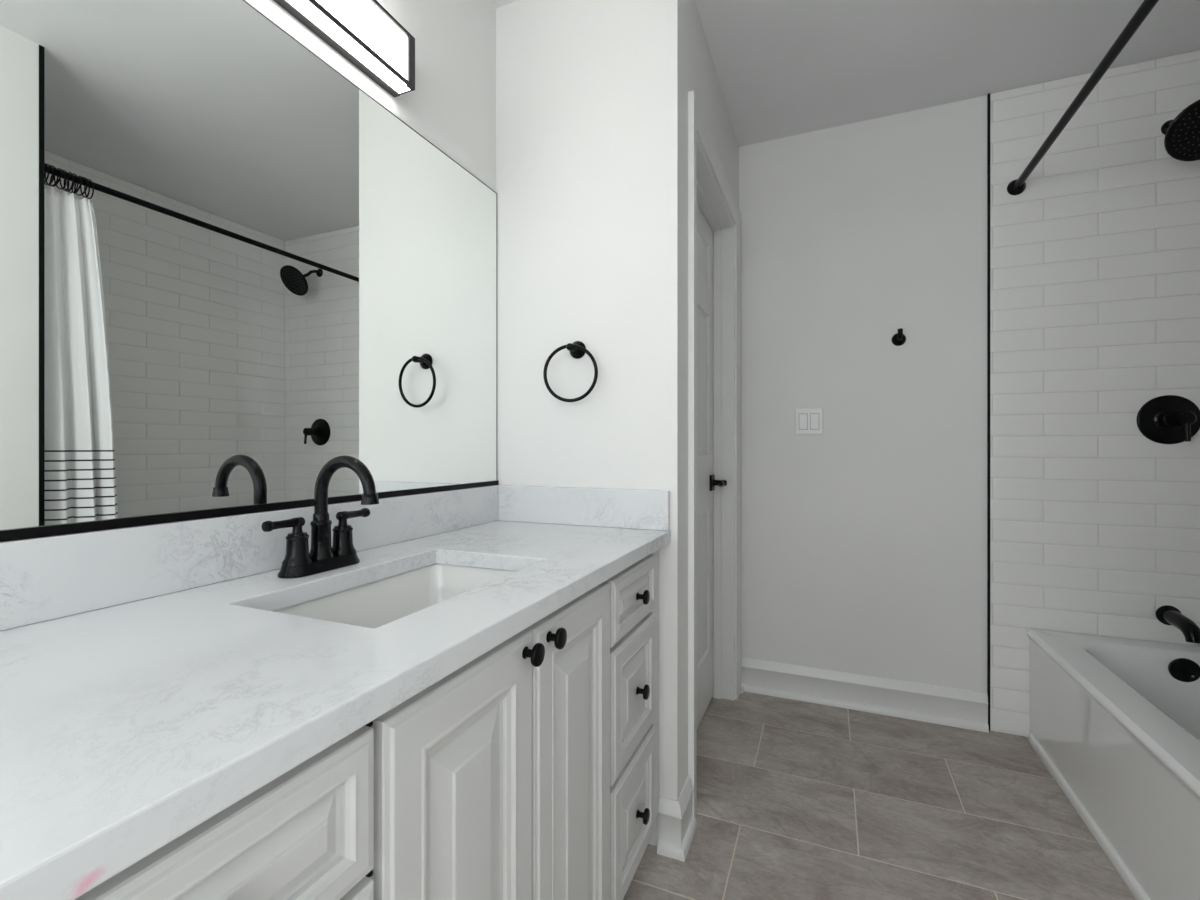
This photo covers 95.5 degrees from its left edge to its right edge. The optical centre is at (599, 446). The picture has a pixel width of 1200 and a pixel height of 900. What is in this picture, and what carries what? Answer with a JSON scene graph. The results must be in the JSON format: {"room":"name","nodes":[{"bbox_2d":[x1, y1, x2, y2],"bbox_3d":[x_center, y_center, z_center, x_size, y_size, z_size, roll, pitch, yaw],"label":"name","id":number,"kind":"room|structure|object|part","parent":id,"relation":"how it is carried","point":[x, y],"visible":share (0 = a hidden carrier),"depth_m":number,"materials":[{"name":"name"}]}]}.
{"room":"bathroom","nodes":[
{"label":"bathroom","id":0,"kind":"room"},
{"bbox_2d":[245,0,495,191],"bbox_3d":[-1.056,-0.133,0.079,0.115,2.440,3.758,0,0,23],"label":"wall","id":1,"kind":"structure","parent":0,"point":[452,103],"depth_m":1.47,"materials":[{"name":"paint"}]},
{"bbox_2d":[0,485,498,630],"bbox_3d":[-0.586,0.170,1.024,0.019,0.107,1.419,0,0,23],"label":"backsplash","id":2,"kind":"structure","parent":1,"relation":"attached to","point":[42,579],"depth_m":0.83,"materials":[{"name":"white stone"}]},
{"bbox_2d":[0,0,498,541],"bbox_3d":[-0.590,-0.332,1.027,0.011,0.898,1.414,0,0,23],"label":"mirror","id":3,"kind":"object","parent":1,"relation":"attached to","point":[230,272],"visible":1,"depth_m":0.91,"materials":[{"name":"clear glass"}]},
{"bbox_2d":[274,0,414,96],"bbox_3d":[-0.565,-0.886,1.018,0.062,0.122,0.560,0,0,23],"label":"vanity light","id":4,"kind":"object","parent":1,"relation":"attached to","point":[363,32],"visible":1,"depth_m":1.15,"materials":[{"name":"white glass"}]},
{"bbox_2d":[496,0,687,845],"bbox_3d":[-0.034,-0.133,1.625,0.573,2.440,0.115,0,0,23],"label":"wall partition","id":5,"kind":"structure","parent":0,"point":[592,95],"depth_m":1.55,"materials":[{"name":"paint"}]},
{"bbox_2d":[543,341,597,401],"bbox_3d":[-0.078,-0.215,1.546,0.162,0.180,0.063,0,0,23],"label":"towel ring","id":6,"kind":"object","parent":5,"relation":"attached to","point":[577,349],"visible":1,"depth_m":1.54,"materials":[{"name":"black metal"}]},
{"bbox_3d":[-0.081,-0.280,1.533,0.021,0.021,0.036,0,0,23],"label":"post","id":7,"kind":"part","parent":6,"relation":"part of","materials":[{"name":"black metal"}]},
{"bbox_2d":[498,485,669,530],"bbox_3d":[-0.060,0.170,1.563,0.532,0.107,0.019,0,0,23],"label":"backsplash","id":8,"kind":"structure","parent":5,"relation":"attached to","point":[598,507],"depth_m":1.54,"materials":[{"name":"white stone"}]},
{"bbox_2d":[657,775,696,861],"bbox_3d":[0.215,1.017,1.510,0.076,0.140,0.148,0,0,23],"label":"baseboard","id":9,"kind":"structure","parent":5,"relation":"attached to","point":[677,825],"depth_m":1.46,"materials":[{"name":"white paint"}]},
{"bbox_2d":[688,0,738,207],"bbox_3d":[0.386,-0.133,2.036,0.115,2.440,0.967,0,0,23],"label":"wall","id":10,"kind":"structure","parent":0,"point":[703,79],"depth_m":1.87,"materials":[{"name":"paint"}]},
{"bbox_2d":[688,90,740,816],"bbox_3d":[0.439,0.030,1.990,0.017,2.113,0.910,0,0,23],"label":"door frame","id":11,"kind":"structure","parent":10,"relation":"attached to","point":[697,125],"depth_m":1.60,"materials":[{"name":"white paint"}]},
{"bbox_2d":[697,137,734,727],"bbox_3d":[0.374,0.065,2.017,0.124,2.044,0.772,0,0,23],"label":"door","id":12,"kind":"structure","parent":10,"relation":"attached to","point":[715,224],"depth_m":2.34,"materials":[{"name":"white paint"}]},
{"bbox_3d":[0.333,0.068,2.034,0.035,2.014,0.738,0,0,23],"label":"panel","id":13,"kind":"part","parent":12,"relation":"part of","materials":[{"name":"white paint"}]},
{"bbox_3d":[0.489,0.152,2.271,0.068,0.066,0.147,0,0,23],"label":"handle","id":14,"kind":"part","parent":12,"relation":"part of","materials":[{"name":"black metal"}]},
{"bbox_2d":[490,0,1199,146],"bbox_3d":[0.297,-1.393,0.098,2.597,0.080,4.840,0,0,23],"label":"ceiling","id":15,"kind":"structure","parent":0,"point":[784,68],"depth_m":1.85,"materials":[{"name":"paint"}]},
{"bbox_2d":[739,95,986,692],"bbox_3d":[1.476,-0.133,2.165,2.024,2.440,0.115,0,0,23],"label":"wall","id":16,"kind":"structure","parent":0,"point":[864,539],"depth_m":2.25,"materials":[{"name":"paint"}]},
{"bbox_2d":[795,408,822,434],"bbox_3d":[0.897,-0.109,2.340,0.115,0.115,0.010,0,0,23],"label":"light switch","id":17,"kind":"object","parent":16,"relation":"attached to","point":[808,421],"visible":1,"depth_m":2.34,"materials":[{"name":"white plastic"}]},
{"bbox_2d":[741,657,988,732],"bbox_3d":[1.053,1.017,2.266,0.935,0.140,0.026,0,0,23],"label":"baseboard","id":18,"kind":"structure","parent":16,"relation":"attached to","point":[966,709],"depth_m":2.24,"materials":[{"name":"white paint"}]},
{"bbox_2d":[892,328,905,345],"bbox_3d":[1.200,-0.439,2.184,0.052,0.059,0.062,0,0,23],"label":"robe hook","id":19,"kind":"object","parent":16,"relation":"attached to","point":[899,338],"visible":1,"depth_m":2.20,"materials":[{"name":"black metal"}]},
{"bbox_2d":[987,93,989,730],"bbox_3d":[1.490,-0.133,2.091,0.008,2.440,0.011,0,0,23],"label":"trim","id":20,"kind":"structure","parent":16,"relation":"attached to","point":[988,94],"depth_m":2.09,"materials":[{"name":"black metal"}]},
{"bbox_2d":[990,50,1199,736],"bbox_3d":[1.886,-0.133,1.925,0.851,2.440,0.010,0,0,23],"label":"tiled wall","id":21,"kind":"structure","parent":16,"relation":"attached to","point":[1095,264],"depth_m":1.97,"materials":[{"name":"white tile"}]},
{"bbox_2d":[1007,0,1158,194],"bbox_3d":[1.272,-0.977,1.350,0.058,0.058,1.527,0,0,23],"label":"shower rod","id":22,"kind":"object","parent":21,"relation":"attached to","point":[1015,187],"visible":1,"depth_m":1.47,"materials":[{"name":"black metal"}]},
{"bbox_2d":[1136,395,1199,443],"bbox_3d":[1.944,-0.094,1.832,0.170,0.170,0.118,0,0,23],"label":"shower valve","id":23,"kind":"object","parent":21,"relation":"attached to","point":[1166,419],"visible":1,"depth_m":1.87,"materials":[{"name":"black metal"}]},
{"bbox_3d":[1.942,-0.094,1.826,0.060,0.060,0.097,0,0,23],"label":"handle","id":24,"kind":"part","parent":23,"relation":"part of","materials":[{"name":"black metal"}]},
{"bbox_3d":[1.927,-0.059,1.791,0.018,0.084,0.029,0,0,23],"label":"lever","id":25,"kind":"part","parent":23,"relation":"part of","materials":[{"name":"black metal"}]},
{"bbox_2d":[1156,605,1199,643],"bbox_3d":[1.935,0.590,1.811,0.068,0.084,0.164,0,0,23],"label":"tub spout","id":26,"kind":"object","parent":21,"relation":"attached to","point":[1166,614],"visible":1,"depth_m":1.80,"materials":[{"name":"black metal"}]},
{"bbox_2d":[1161,99,1199,160],"bbox_3d":[1.930,-1.028,1.773,0.187,0.201,0.237,0,0,23],"label":"shower","id":27,"kind":"object","parent":21,"relation":"attached to","point":[1182,133],"visible":1,"depth_m":1.74,"materials":[{"name":"black metal"}]},
{"bbox_2d":[623,691,1135,899],"bbox_3d":[0.297,1.127,0.098,2.597,0.080,4.840,0,0,23],"label":"floor","id":28,"kind":"structure","parent":0,"point":[797,800],"depth_m":1.60,"materials":[{"name":"grey tile"}]},
{"bbox_2d":[75,549,658,899],"bbox_3d":[-0.331,0.672,0.919,0.566,0.830,1.414,0,0,23],"label":"vanity cabinet","id":29,"kind":"object","parent":28,"relation":"on","point":[529,770],"visible":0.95,"depth_m":0.70,"materials":[{"name":"white paint"}]},
{"bbox_3d":[-0.282,0.343,0.395,0.020,0.137,0.300,0,0,23],"label":"drawer","id":30,"kind":"part","parent":29,"relation":"part of","materials":[{"name":"white paint"}]},
{"bbox_2d":[0,520,670,899],"bbox_3d":[-0.338,0.240,0.920,0.554,0.032,1.419,0,0,23],"label":"countertop","id":31,"kind":"structure","parent":29,"relation":"on","point":[125,728],"depth_m":0.52,"materials":[{"name":"white stone"}]},
{"bbox_2d":[261,455,378,577],"bbox_3d":[-0.497,0.119,1.006,0.182,0.208,0.179,0,0,-17],"label":"faucet","id":32,"kind":"object","parent":31,"relation":"on","point":[298,562],"visible":1,"depth_m":0.98,"materials":[{"name":"black metal"}]},
{"bbox_3d":[-0.541,0.132,0.934,0.019,0.019,0.074,0,0,23],"label":"lever","id":33,"kind":"part","parent":32,"relation":"part of","materials":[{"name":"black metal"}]},
{"bbox_3d":[-0.531,0.168,0.957,0.048,0.072,0.048,0,0,23],"label":"handle","id":34,"kind":"part","parent":32,"relation":"part of","materials":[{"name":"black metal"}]},
{"bbox_3d":[-0.512,0.213,1.002,0.056,0.020,0.158,0,0,23],"label":"plate","id":35,"kind":"part","parent":32,"relation":"part of","materials":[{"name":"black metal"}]},
{"bbox_3d":[-0.464,0.110,0.981,0.151,0.189,0.045,0,0,23],"label":"spout","id":36,"kind":"part","parent":32,"relation":"part of","materials":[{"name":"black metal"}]},
{"bbox_3d":[-0.494,0.168,1.046,0.048,0.072,0.048,0,0,23],"label":"handle","id":37,"kind":"part","parent":32,"relation":"part of","materials":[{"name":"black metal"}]},
{"bbox_3d":[-0.484,0.132,1.069,0.019,0.019,0.074,0,0,23],"label":"lever","id":38,"kind":"part","parent":32,"relation":"part of","materials":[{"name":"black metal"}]},
{"bbox_2d":[273,563,516,628],"bbox_3d":[-0.319,0.332,0.935,0.307,0.152,0.481,0,0,23],"label":"sink","id":39,"kind":"object","parent":31,"relation":"in","point":[376,604],"visible":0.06,"depth_m":1.09,"materials":[{"name":"white ceramic"}]},
{"bbox_3d":[-0.282,0.558,0.395,0.020,0.273,0.300,0,0,23],"label":"drawer","id":40,"kind":"part","parent":29,"relation":"part of","materials":[{"name":"white paint"}]},
{"bbox_3d":[-0.163,0.625,0.681,0.020,0.701,0.296,0,0,23],"label":"door","id":41,"kind":"part","parent":29,"relation":"part of","materials":[{"name":"white paint"}]},
{"bbox_3d":[-0.096,0.297,0.782,0.026,0.033,0.033,0,0,23],"label":"knob","id":42,"kind":"part","parent":29,"relation":"part of","materials":[{"name":"black metal"}]},
{"bbox_3d":[-0.068,0.297,0.849,0.026,0.033,0.033,0,0,23],"label":"knob","id":43,"kind":"part","parent":29,"relation":"part of","materials":[{"name":"black metal"}]},
{"bbox_3d":[-0.044,0.625,0.963,0.020,0.701,0.308,0,0,23],"label":"door","id":44,"kind":"part","parent":29,"relation":"part of","materials":[{"name":"white paint"}]},
{"bbox_3d":[0.078,0.343,1.254,0.020,0.137,0.298,0,0,23],"label":"drawer","id":45,"kind":"part","parent":29,"relation":"part of","materials":[{"name":"white paint"}]},
{"bbox_3d":[0.078,0.842,1.254,0.020,0.267,0.298,0,0,23],"label":"drawer","id":46,"kind":"part","parent":29,"relation":"part of","materials":[{"name":"white paint"}]},
{"bbox_3d":[0.078,0.558,1.254,0.020,0.273,0.298,0,0,23],"label":"drawer","id":47,"kind":"part","parent":29,"relation":"part of","materials":[{"name":"white paint"}]},
{"bbox_3d":[0.098,0.842,1.245,0.026,0.033,0.033,0,0,23],"label":"knob","id":48,"kind":"part","parent":29,"relation":"part of","materials":[{"name":"black metal"}]},
{"bbox_3d":[0.098,0.558,1.245,0.026,0.033,0.033,0,0,23],"label":"knob","id":49,"kind":"part","parent":29,"relation":"part of","materials":[{"name":"black metal"}]},
{"bbox_3d":[0.098,0.343,1.245,0.026,0.033,0.033,0,0,23],"label":"knob","id":50,"kind":"part","parent":29,"relation":"part of","materials":[{"name":"black metal"}]},
{"bbox_2d":[1026,629,1199,899],"bbox_3d":[1.635,0.881,1.197,0.730,0.409,1.524,0,0,23],"label":"bathtub","id":51,"kind":"object","parent":28,"relation":"on","point":[1115,722],"visible":1,"depth_m":1.50,"materials":[{"name":"white ceramic"}]},
{"bbox_3d":[1.923,0.735,1.792,0.080,0.080,0.023,0,0,23],"label":"overflow plate","id":52,"kind":"part","parent":51,"relation":"part of","materials":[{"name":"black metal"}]}
]}

